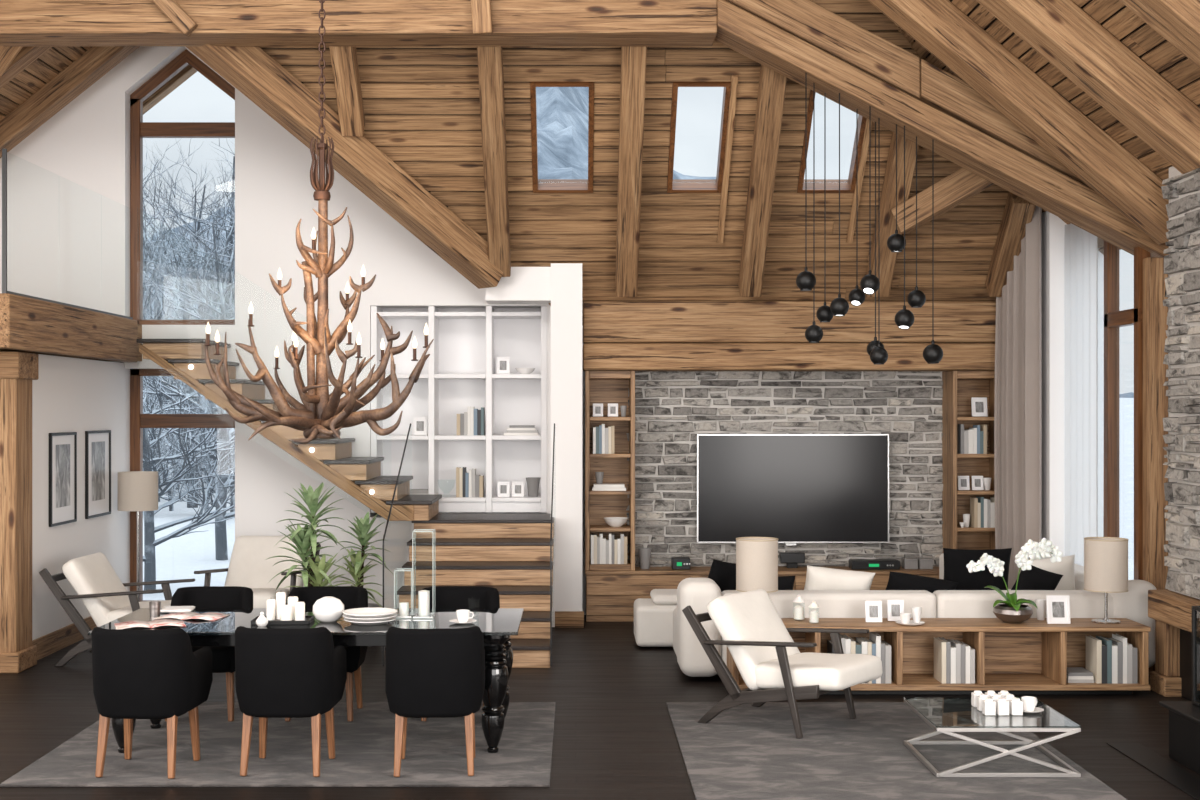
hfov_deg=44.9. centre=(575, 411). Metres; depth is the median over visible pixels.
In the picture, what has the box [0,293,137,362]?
trim
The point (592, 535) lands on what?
book
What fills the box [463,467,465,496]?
book
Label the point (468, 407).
book
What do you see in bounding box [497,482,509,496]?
photo frame
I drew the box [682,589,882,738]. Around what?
lounge chair
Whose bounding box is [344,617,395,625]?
plate
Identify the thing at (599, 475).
cup
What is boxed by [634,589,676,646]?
ottoman
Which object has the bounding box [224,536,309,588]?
cushion
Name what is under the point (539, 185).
window
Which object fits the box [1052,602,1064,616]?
print
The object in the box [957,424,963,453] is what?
book
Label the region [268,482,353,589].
potted palm
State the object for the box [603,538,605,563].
book
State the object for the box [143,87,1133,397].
mountain
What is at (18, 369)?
column
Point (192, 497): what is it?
trees
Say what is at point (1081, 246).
sheer curtain
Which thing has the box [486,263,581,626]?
wall partition
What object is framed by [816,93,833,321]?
pendant lamp
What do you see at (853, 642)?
book
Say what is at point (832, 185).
window
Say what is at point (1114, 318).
window
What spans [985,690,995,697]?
candle
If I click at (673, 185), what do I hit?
window
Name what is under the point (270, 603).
pillar candle
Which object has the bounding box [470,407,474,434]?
book
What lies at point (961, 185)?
beam
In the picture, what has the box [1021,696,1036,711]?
coffee cup
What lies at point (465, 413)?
book
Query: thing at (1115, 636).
book
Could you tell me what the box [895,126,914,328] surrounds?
pendant lamp
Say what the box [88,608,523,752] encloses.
dining table
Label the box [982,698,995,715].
candle
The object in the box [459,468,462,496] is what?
book
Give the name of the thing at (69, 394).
wall
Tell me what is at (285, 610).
pillar candle
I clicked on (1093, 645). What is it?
book
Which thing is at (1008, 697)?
candle
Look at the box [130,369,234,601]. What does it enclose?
window
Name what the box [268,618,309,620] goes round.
tray
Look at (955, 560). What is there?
throw pillow
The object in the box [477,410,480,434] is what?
book
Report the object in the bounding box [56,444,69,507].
print
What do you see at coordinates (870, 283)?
pendant lamp
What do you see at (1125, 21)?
ceiling
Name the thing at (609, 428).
book
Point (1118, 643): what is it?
book
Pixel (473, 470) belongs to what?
book
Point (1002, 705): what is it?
candle
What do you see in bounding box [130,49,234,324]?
window
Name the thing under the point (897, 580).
throw pillow
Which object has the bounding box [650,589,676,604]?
cushion
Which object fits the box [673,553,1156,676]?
sofa
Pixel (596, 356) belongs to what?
trim
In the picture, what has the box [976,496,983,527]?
book
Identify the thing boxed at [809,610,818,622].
candle
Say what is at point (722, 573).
throw pillow
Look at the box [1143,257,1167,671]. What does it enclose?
trim
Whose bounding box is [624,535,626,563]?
book
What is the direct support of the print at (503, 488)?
attached to the photo frame at (503, 488)
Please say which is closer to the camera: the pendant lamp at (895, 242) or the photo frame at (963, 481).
the pendant lamp at (895, 242)
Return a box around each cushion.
[62,552,130,626]
[107,600,170,621]
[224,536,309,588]
[251,588,289,607]
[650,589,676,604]
[707,589,799,690]
[754,652,882,690]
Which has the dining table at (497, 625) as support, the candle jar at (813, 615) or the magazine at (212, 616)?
the magazine at (212, 616)
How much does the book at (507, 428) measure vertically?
0.024 m
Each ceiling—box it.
[0,46,93,120]
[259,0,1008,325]
[895,0,1199,254]
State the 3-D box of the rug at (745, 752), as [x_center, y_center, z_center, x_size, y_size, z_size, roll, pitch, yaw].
[1.758,2.033,8.565,2.256,0.013,3.130,0,0,0]
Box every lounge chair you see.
[39,552,194,665]
[194,536,320,607]
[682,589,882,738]
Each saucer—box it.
[449,619,476,623]
[1023,707,1043,712]
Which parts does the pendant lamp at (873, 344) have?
lamp shade, cord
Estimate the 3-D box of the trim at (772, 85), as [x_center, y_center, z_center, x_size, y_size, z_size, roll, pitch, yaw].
[1.660,-2.524,12.494,0.205,2.862,2.862,0,0,0]
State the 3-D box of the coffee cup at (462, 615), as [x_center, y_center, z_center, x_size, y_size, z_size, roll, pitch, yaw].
[-0.681,1.241,8.806,0.083,0.071,0.099,0,0,38]
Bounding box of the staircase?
[136,339,554,667]
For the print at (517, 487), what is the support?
attached to the photo frame at (517, 487)
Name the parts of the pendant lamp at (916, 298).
lamp shade, cord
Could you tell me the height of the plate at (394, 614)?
0.031 m
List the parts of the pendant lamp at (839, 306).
lamp shade, cord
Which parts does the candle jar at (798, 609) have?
lid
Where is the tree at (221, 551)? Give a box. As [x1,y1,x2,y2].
[143,184,234,559]
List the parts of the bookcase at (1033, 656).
panel, panel, panel, panel, panel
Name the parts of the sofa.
armrest, backrest, backrest, backrest, backrest, armrest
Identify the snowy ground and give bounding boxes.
[143,398,1133,599]
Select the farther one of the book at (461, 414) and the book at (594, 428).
the book at (461, 414)
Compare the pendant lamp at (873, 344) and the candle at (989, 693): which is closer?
the candle at (989, 693)
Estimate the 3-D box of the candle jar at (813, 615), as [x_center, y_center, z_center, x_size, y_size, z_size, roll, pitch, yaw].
[1.732,1.456,10.550,0.081,0.166,0.081,0,0,0]
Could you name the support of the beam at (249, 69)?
attached to the wall partition at (560, 284)
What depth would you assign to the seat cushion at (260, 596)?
12.35 m
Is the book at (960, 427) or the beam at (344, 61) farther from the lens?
the book at (960, 427)
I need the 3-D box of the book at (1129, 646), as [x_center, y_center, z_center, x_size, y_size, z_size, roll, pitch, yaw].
[3.984,1.813,10.535,0.036,0.280,0.213,0,0,0]
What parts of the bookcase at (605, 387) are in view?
panel, panel, shelf, shelf, shelf, shelf, panel, panel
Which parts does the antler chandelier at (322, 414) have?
bulb, bulb, bulb, bulb, bulb, bulb, post, bulb, chain, post, bulb, bulb, bulb, bulb, bulb, bulb, bulb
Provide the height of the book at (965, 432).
0.226 m
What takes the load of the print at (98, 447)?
attached to the wall picture at (97, 443)
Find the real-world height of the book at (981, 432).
0.221 m
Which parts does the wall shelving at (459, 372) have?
panel, shelf, shelf, panel, shelf, shelf, shelf, panel, shelf, shelf, shelf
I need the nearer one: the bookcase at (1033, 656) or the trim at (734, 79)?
the bookcase at (1033, 656)
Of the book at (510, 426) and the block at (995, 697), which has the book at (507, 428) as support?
the book at (510, 426)
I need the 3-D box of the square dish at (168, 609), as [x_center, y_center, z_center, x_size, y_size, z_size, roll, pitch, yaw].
[-2.566,1.271,9.340,0.200,0.024,0.200,0,0,-6]
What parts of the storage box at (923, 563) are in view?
lid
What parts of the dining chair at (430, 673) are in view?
leg, leg, seat, backrest, leg, leg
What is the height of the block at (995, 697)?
0.095 m
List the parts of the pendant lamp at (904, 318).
cord, lamp shade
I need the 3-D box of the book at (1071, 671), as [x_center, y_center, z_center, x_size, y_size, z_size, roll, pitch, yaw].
[3.639,1.891,10.560,0.174,0.024,0.220,0,0,0]
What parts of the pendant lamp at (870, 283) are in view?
lamp shade, cord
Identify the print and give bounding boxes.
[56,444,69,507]
[92,441,104,500]
[416,421,423,430]
[500,361,505,369]
[500,485,506,492]
[515,485,520,492]
[595,406,600,413]
[610,406,615,413]
[869,606,877,616]
[891,605,899,615]
[961,479,966,486]
[975,402,983,411]
[975,479,980,486]
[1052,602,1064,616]
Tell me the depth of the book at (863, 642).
10.43 m
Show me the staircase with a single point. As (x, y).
(512, 554)
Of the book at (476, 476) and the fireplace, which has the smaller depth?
the fireplace
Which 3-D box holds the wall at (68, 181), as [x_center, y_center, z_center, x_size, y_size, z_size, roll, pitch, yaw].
[-3.350,-0.960,14.600,6.300,6.000,0.600,0,0,0]
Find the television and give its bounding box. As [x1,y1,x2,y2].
[697,434,888,545]
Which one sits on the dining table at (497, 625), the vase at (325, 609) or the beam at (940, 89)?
the vase at (325, 609)
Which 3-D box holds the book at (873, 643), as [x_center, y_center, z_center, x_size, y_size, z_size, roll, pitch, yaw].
[2.143,1.810,10.543,0.028,0.286,0.229,0,0,0]
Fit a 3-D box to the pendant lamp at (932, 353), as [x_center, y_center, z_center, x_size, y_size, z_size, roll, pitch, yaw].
[2.822,-1.269,11.460,0.158,1.778,0.158,0,0,0]
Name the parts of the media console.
drawer, drawer, drawer, panel, drawer, drawer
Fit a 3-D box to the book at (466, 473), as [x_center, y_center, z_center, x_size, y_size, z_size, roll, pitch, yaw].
[-1.079,0.723,14.430,0.031,0.242,0.163,0,0,0]
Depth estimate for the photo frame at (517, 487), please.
14.41 m
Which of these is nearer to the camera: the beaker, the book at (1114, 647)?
the beaker
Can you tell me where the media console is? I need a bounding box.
[585,566,938,621]
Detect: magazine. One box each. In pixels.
[114,619,185,628]
[154,612,230,620]
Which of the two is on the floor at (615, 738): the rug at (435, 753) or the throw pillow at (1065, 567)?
the rug at (435, 753)
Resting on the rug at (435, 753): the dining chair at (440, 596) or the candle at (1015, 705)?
the dining chair at (440, 596)
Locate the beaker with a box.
[149,601,160,615]
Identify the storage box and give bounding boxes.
[902,558,917,568]
[917,558,932,568]
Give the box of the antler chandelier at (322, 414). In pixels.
[205,0,433,443]
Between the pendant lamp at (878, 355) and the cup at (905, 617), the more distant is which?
the pendant lamp at (878, 355)
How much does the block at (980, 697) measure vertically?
0.095 m
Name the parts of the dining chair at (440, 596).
backrest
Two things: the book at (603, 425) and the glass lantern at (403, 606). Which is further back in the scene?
the book at (603, 425)
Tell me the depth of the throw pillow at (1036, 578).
11.20 m
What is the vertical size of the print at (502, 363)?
0.093 m
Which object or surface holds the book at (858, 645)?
on the bookcase at (1033, 656)
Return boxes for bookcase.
[585,371,634,570]
[727,618,1150,694]
[942,371,994,552]
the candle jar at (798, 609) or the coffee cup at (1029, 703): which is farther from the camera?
the candle jar at (798, 609)
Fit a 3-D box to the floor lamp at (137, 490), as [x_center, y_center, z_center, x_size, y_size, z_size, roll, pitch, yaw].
[-4.199,1.308,13.900,0.374,1.465,0.374,0,0,0]
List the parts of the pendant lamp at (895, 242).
lamp shade, cord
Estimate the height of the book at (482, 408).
0.276 m
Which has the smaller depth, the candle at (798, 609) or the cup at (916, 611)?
the cup at (916, 611)
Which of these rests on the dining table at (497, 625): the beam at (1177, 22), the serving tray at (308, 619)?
the serving tray at (308, 619)
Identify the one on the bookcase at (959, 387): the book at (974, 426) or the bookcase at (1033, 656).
the book at (974, 426)
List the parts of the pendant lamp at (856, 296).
lamp shade, cord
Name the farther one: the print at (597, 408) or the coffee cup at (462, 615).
the print at (597, 408)
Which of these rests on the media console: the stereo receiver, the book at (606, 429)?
the stereo receiver
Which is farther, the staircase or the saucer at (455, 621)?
the staircase
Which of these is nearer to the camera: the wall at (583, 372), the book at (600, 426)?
the book at (600, 426)
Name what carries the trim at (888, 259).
attached to the ceiling at (530, 226)
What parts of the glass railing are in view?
post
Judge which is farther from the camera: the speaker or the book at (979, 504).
the speaker
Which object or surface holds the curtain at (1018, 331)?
hanging from the ceiling at (1125, 21)
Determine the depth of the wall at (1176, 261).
10.48 m
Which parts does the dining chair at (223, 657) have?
seat, backrest, leg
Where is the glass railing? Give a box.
[2,149,132,318]
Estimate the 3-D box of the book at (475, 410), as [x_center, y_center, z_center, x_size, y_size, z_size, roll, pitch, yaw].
[-0.996,0.100,14.425,0.035,0.264,0.152,0,0,0]
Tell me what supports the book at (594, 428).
on the bookcase at (605, 387)
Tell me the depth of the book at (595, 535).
14.13 m
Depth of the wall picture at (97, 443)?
13.45 m
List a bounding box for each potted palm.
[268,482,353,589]
[332,512,392,646]
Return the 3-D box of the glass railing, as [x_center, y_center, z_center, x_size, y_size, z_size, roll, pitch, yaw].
[-4.235,-1.415,12.268,0.030,1.071,3.065,0,0,0]
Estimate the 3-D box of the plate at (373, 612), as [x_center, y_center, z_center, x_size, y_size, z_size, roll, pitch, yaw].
[-1.250,1.224,8.800,0.330,0.031,0.330,0,0,0]
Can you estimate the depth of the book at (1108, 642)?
10.43 m
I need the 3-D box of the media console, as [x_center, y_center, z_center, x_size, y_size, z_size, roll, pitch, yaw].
[2.130,1.792,14.296,4.080,0.495,0.437,0,0,0]
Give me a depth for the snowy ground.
26.29 m
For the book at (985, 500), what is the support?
on the bookcase at (959, 387)
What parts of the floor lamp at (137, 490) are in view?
lamp shade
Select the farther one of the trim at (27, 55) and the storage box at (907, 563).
the storage box at (907, 563)
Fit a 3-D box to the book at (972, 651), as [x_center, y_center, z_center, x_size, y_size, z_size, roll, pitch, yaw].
[2.854,1.831,10.544,0.032,0.245,0.230,0,0,0]
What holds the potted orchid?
on the bookcase at (1033, 656)
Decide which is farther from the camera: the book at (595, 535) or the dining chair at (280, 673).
the book at (595, 535)
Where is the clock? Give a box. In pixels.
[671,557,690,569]
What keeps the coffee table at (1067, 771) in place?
on the rug at (745, 752)
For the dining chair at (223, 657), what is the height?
0.828 m
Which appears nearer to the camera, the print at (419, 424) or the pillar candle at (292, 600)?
the pillar candle at (292, 600)
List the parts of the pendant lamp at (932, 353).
lamp shade, cord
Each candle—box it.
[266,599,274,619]
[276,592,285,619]
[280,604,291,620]
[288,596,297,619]
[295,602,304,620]
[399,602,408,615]
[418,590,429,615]
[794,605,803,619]
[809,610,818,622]
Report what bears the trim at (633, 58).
attached to the ceiling at (530, 226)
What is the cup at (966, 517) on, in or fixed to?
on the bookcase at (959, 387)
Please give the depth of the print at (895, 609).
10.67 m
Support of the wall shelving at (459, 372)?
attached to the wall at (68, 181)
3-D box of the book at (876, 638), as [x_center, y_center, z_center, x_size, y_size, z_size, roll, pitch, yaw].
[2.176,1.782,10.547,0.034,0.342,0.237,0,0,0]
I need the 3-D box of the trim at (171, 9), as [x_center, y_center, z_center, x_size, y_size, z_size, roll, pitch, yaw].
[-3.203,-3.195,11.330,0.489,0.509,0.161,0,0,-9]
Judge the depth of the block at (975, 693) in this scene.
8.55 m
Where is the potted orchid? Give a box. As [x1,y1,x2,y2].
[966,538,1062,623]
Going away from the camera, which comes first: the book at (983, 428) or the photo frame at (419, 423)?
the book at (983, 428)
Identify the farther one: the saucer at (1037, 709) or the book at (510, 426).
the book at (510, 426)
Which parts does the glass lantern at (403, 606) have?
corner post, corner post, corner post, corner post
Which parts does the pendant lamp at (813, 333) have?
lamp shade, cord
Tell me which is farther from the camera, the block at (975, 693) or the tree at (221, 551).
the tree at (221, 551)
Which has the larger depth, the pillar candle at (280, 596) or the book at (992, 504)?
the book at (992, 504)
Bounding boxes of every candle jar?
[793,594,804,619]
[808,601,819,622]
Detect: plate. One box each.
[342,607,396,617]
[342,613,396,621]
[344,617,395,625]
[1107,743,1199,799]
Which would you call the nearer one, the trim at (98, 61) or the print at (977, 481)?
the trim at (98, 61)
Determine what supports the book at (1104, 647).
on the bookcase at (1033, 656)
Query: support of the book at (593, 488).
on the bookcase at (605, 387)
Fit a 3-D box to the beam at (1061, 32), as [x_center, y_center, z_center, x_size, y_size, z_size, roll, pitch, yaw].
[2.075,-3.484,9.630,4.400,3.758,0.340,0,0,0]
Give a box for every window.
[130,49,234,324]
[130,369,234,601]
[530,82,593,192]
[667,82,730,192]
[797,90,866,192]
[1103,241,1150,579]
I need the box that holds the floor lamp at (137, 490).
[118,471,157,600]
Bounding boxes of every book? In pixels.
[410,489,427,493]
[456,467,460,496]
[457,414,459,434]
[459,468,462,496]
[460,413,463,434]
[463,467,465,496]
[464,412,466,434]
[465,472,468,496]
[467,406,470,434]
[469,470,471,496]
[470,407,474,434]
[472,469,475,496]
[474,409,477,434]
[475,475,479,496]
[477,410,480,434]
[479,475,483,496]
[481,407,484,434]
[504,433,537,434]
[506,430,537,432]
[507,428,534,429]
[509,425,534,427]
[591,534,593,563]
[592,487,625,490]
[593,427,595,453]
[594,483,624,487]
[594,534,596,563]
[596,427,598,453]
[597,536,599,563]
[599,425,601,453]
[600,533,602,563]
[602,424,604,453]
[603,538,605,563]
[605,428,607,453]
[606,539,608,563]
[608,427,610,453]
[609,533,611,563]
[611,426,613,453]
[611,533,613,563]
[614,539,616,563]
[617,538,620,563]
[620,533,623,563]
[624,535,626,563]
[827,640,833,653]
[840,634,844,653]
[842,635,850,653]
[849,637,855,653]
[855,640,861,683]
[856,637,866,683]
[863,637,871,683]
[868,639,875,683]
[869,632,880,683]
[881,641,884,683]
[882,641,890,683]
[934,637,945,683]
[939,637,950,683]
[948,639,960,683]
[951,645,955,683]
[955,639,964,683]
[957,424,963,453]
[962,642,969,683]
[964,430,967,453]
[965,430,972,453]
[969,428,976,453]
[970,497,977,527]
[970,647,974,683]
[973,425,979,453]
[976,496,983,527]
[978,502,980,527]
[980,425,986,453]
[980,431,982,453]
[984,498,987,527]
[988,499,989,527]
[990,502,994,527]
[1067,667,1092,675]
[1067,675,1093,679]
[1067,679,1093,682]
[1086,636,1101,683]
[1096,636,1111,683]
[1102,644,1106,683]
[1106,637,1122,683]
[1112,634,1126,683]
[1112,644,1117,683]
[1127,643,1131,683]
[1132,646,1137,683]
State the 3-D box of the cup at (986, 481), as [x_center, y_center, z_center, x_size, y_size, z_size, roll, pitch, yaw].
[4.040,0.707,14.250,0.084,0.120,0.084,0,0,0]
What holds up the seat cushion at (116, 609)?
on the lounge chair at (93, 578)
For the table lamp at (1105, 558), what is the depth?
10.50 m
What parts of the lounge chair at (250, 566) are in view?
leg, armrest, armrest, leg, post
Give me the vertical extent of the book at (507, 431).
0.024 m
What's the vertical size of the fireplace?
1.100 m
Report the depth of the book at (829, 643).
10.55 m
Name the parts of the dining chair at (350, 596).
backrest, seat, leg, leg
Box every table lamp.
[736,537,777,592]
[1084,537,1127,623]
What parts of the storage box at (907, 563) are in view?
lid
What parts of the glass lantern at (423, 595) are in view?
corner post, corner post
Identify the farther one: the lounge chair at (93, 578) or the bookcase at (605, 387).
the bookcase at (605, 387)
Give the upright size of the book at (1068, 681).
0.024 m
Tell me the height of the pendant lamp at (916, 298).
1.372 m
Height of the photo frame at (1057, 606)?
0.205 m
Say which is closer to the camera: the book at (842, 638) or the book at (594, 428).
the book at (842, 638)
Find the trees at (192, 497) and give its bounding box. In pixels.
[143,138,234,511]
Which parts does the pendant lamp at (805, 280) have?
lamp shade, cord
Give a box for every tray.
[251,616,314,624]
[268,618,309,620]
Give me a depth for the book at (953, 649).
10.43 m
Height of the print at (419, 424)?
0.098 m
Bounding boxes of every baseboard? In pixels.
[32,616,96,659]
[555,611,583,626]
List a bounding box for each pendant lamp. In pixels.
[796,72,815,290]
[805,82,822,342]
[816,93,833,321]
[830,93,848,316]
[849,109,864,305]
[860,106,879,294]
[867,122,883,354]
[870,118,887,364]
[887,124,905,251]
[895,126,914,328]
[907,136,925,307]
[923,139,942,363]
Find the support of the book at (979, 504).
on the bookcase at (959, 387)
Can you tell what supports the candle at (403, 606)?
on the glass lantern at (403, 606)
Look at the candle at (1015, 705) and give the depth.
8.31 m
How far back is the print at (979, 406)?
14.25 m
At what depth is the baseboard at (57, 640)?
12.43 m
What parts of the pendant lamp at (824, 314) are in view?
lamp shade, cord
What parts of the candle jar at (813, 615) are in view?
lid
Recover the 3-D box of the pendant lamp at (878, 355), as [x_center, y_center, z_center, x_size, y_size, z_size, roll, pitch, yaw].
[2.428,-1.370,11.620,0.145,1.979,0.145,0,0,0]
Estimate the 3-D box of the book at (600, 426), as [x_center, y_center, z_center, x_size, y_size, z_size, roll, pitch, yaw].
[0.240,0.268,14.207,0.024,0.279,0.156,0,0,0]
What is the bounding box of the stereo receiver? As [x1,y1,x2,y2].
[849,559,899,569]
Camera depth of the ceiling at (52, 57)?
13.38 m
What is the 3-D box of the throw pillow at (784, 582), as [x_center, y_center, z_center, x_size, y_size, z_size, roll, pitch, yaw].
[1.530,1.421,11.267,0.333,0.310,0.188,0,0,-7]
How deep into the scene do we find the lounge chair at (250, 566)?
13.11 m
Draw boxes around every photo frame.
[413,417,427,434]
[496,357,509,373]
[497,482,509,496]
[512,482,523,496]
[593,403,602,416]
[608,403,617,416]
[865,601,881,621]
[887,600,903,620]
[958,476,969,489]
[971,397,987,416]
[971,476,983,489]
[1046,595,1070,623]
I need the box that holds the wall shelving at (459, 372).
[371,306,546,512]
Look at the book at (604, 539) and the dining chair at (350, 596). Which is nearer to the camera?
the dining chair at (350, 596)
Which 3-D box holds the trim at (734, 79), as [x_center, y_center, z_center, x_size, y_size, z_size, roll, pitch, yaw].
[1.347,-2.217,12.917,0.055,1.278,1.278,0,0,0]
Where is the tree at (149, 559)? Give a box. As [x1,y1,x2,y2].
[143,241,234,593]
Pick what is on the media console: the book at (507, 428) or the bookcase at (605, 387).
the bookcase at (605, 387)
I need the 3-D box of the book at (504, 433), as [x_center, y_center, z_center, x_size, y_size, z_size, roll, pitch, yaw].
[-0.546,0.219,14.460,0.340,0.024,0.200,0,0,0]
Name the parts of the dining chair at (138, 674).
leg, leg, seat, backrest, leg, leg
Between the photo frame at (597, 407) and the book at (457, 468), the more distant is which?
the book at (457, 468)
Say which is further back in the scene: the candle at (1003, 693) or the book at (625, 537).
the book at (625, 537)
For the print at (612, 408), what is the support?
attached to the photo frame at (612, 407)
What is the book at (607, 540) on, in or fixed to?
on the bookcase at (605, 387)
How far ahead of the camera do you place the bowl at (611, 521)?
14.19 m
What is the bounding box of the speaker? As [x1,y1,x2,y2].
[779,552,804,567]
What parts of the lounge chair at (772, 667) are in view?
post, seat rail, armrest, leg, seat rail, armrest, leg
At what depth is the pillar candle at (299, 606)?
8.80 m
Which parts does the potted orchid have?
flower, flower, flower, flower, flower, flower stem, flower, flower, flower, pot, flower, flower, flower, flower, flower, flower stem, flower, flower, flower, flower, flower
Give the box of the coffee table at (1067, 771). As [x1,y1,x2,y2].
[904,697,1080,776]
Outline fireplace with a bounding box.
[1148,590,1199,774]
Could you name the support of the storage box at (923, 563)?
on the media console
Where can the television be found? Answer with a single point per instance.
(793, 489)
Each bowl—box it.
[515,368,534,373]
[603,517,627,526]
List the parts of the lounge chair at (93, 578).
post, seat rail, armrest, leg, armrest, leg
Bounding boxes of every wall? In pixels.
[0,46,550,607]
[32,354,124,639]
[582,326,585,614]
[626,371,945,566]
[1041,168,1199,598]
[1169,166,1199,598]
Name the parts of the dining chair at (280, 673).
leg, leg, seat, backrest, leg, leg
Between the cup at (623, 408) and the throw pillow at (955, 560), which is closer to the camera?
the throw pillow at (955, 560)
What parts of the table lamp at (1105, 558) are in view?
stem, shade trim, shade trim, lamp shade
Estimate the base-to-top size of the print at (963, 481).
0.076 m
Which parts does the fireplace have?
firebox frame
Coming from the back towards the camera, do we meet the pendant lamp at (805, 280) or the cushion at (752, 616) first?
the pendant lamp at (805, 280)
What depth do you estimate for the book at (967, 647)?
10.43 m
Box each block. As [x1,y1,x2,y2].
[971,690,982,706]
[977,694,988,710]
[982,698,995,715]
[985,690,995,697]
[990,694,1001,701]
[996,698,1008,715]
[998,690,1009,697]
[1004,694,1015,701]
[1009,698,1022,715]
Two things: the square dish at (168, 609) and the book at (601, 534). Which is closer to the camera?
the square dish at (168, 609)
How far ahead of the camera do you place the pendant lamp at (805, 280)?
11.42 m
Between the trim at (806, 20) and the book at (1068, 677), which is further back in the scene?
the trim at (806, 20)
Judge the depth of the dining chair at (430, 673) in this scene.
8.02 m
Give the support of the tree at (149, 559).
on the snowy ground
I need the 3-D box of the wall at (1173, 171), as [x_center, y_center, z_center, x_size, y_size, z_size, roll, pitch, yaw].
[4.492,-0.241,8.990,0.335,3.081,3.180,0,0,0]
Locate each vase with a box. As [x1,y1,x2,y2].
[313,597,343,622]
[526,477,539,496]
[638,548,651,568]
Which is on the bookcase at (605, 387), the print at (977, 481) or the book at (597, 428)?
the book at (597, 428)
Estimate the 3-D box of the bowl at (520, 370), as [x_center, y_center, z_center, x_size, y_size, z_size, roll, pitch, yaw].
[-0.506,-0.406,14.450,0.200,0.060,0.200,0,0,0]
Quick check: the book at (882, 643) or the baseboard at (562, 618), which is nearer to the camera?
the book at (882, 643)
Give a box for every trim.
[0,45,22,77]
[0,46,52,88]
[0,46,139,157]
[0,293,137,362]
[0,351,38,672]
[143,65,196,113]
[152,0,197,36]
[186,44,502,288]
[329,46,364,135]
[471,0,492,34]
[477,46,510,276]
[583,301,995,343]
[583,343,994,370]
[615,46,646,296]
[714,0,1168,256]
[717,75,737,242]
[726,0,919,98]
[738,64,786,296]
[846,119,872,242]
[866,132,918,296]
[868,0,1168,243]
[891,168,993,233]
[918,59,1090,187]
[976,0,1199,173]
[985,192,1035,296]
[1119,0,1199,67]
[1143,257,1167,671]
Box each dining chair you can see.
[91,627,212,778]
[165,586,252,720]
[235,626,346,776]
[285,586,367,720]
[385,626,484,776]
[421,586,499,720]
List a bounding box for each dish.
[160,606,194,612]
[895,620,924,625]
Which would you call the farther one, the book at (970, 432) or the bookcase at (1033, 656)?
the book at (970, 432)
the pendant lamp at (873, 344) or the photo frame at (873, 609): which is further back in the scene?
the pendant lamp at (873, 344)
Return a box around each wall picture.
[48,432,76,526]
[85,430,110,518]
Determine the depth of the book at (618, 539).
14.13 m
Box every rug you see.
[0,702,555,786]
[666,702,1126,799]
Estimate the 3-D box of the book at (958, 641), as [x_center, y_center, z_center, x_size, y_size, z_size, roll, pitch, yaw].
[2.785,1.813,10.549,0.032,0.280,0.240,0,0,0]
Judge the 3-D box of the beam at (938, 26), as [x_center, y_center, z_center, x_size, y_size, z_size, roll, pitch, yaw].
[2.265,-3.325,10.980,4.780,4.077,0.340,0,0,0]
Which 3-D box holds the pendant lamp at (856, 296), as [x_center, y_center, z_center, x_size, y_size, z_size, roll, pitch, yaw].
[2.263,-1.648,11.680,0.134,1.592,0.134,0,0,0]
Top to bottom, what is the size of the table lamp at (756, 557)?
0.612 m
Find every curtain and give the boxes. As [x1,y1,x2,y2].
[994,206,1041,588]
[1065,223,1097,565]
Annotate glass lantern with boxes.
[394,568,413,618]
[412,529,434,618]
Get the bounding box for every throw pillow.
[708,559,735,591]
[778,575,795,589]
[804,565,874,589]
[886,572,958,592]
[943,548,1011,589]
[1011,565,1062,589]
[1032,555,1075,589]
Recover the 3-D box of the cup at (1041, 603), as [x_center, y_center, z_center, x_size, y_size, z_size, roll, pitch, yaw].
[3.444,1.464,10.740,0.080,0.150,0.080,0,0,0]
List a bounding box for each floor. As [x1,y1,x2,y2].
[0,324,141,360]
[0,615,1199,799]
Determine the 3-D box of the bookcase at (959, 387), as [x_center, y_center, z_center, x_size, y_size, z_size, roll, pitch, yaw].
[3.923,0.571,14.310,0.514,1.946,0.420,0,0,0]
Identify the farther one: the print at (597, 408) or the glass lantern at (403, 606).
the print at (597, 408)
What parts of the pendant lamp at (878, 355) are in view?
lamp shade, cord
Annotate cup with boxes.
[456,610,473,622]
[595,472,603,483]
[620,406,626,416]
[900,613,910,623]
[912,607,921,622]
[963,514,969,526]
[983,478,990,489]
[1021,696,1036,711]
[1035,599,1045,619]
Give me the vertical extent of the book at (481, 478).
0.210 m
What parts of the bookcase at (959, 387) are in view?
panel, panel, shelf, shelf, panel, shelf, shelf, panel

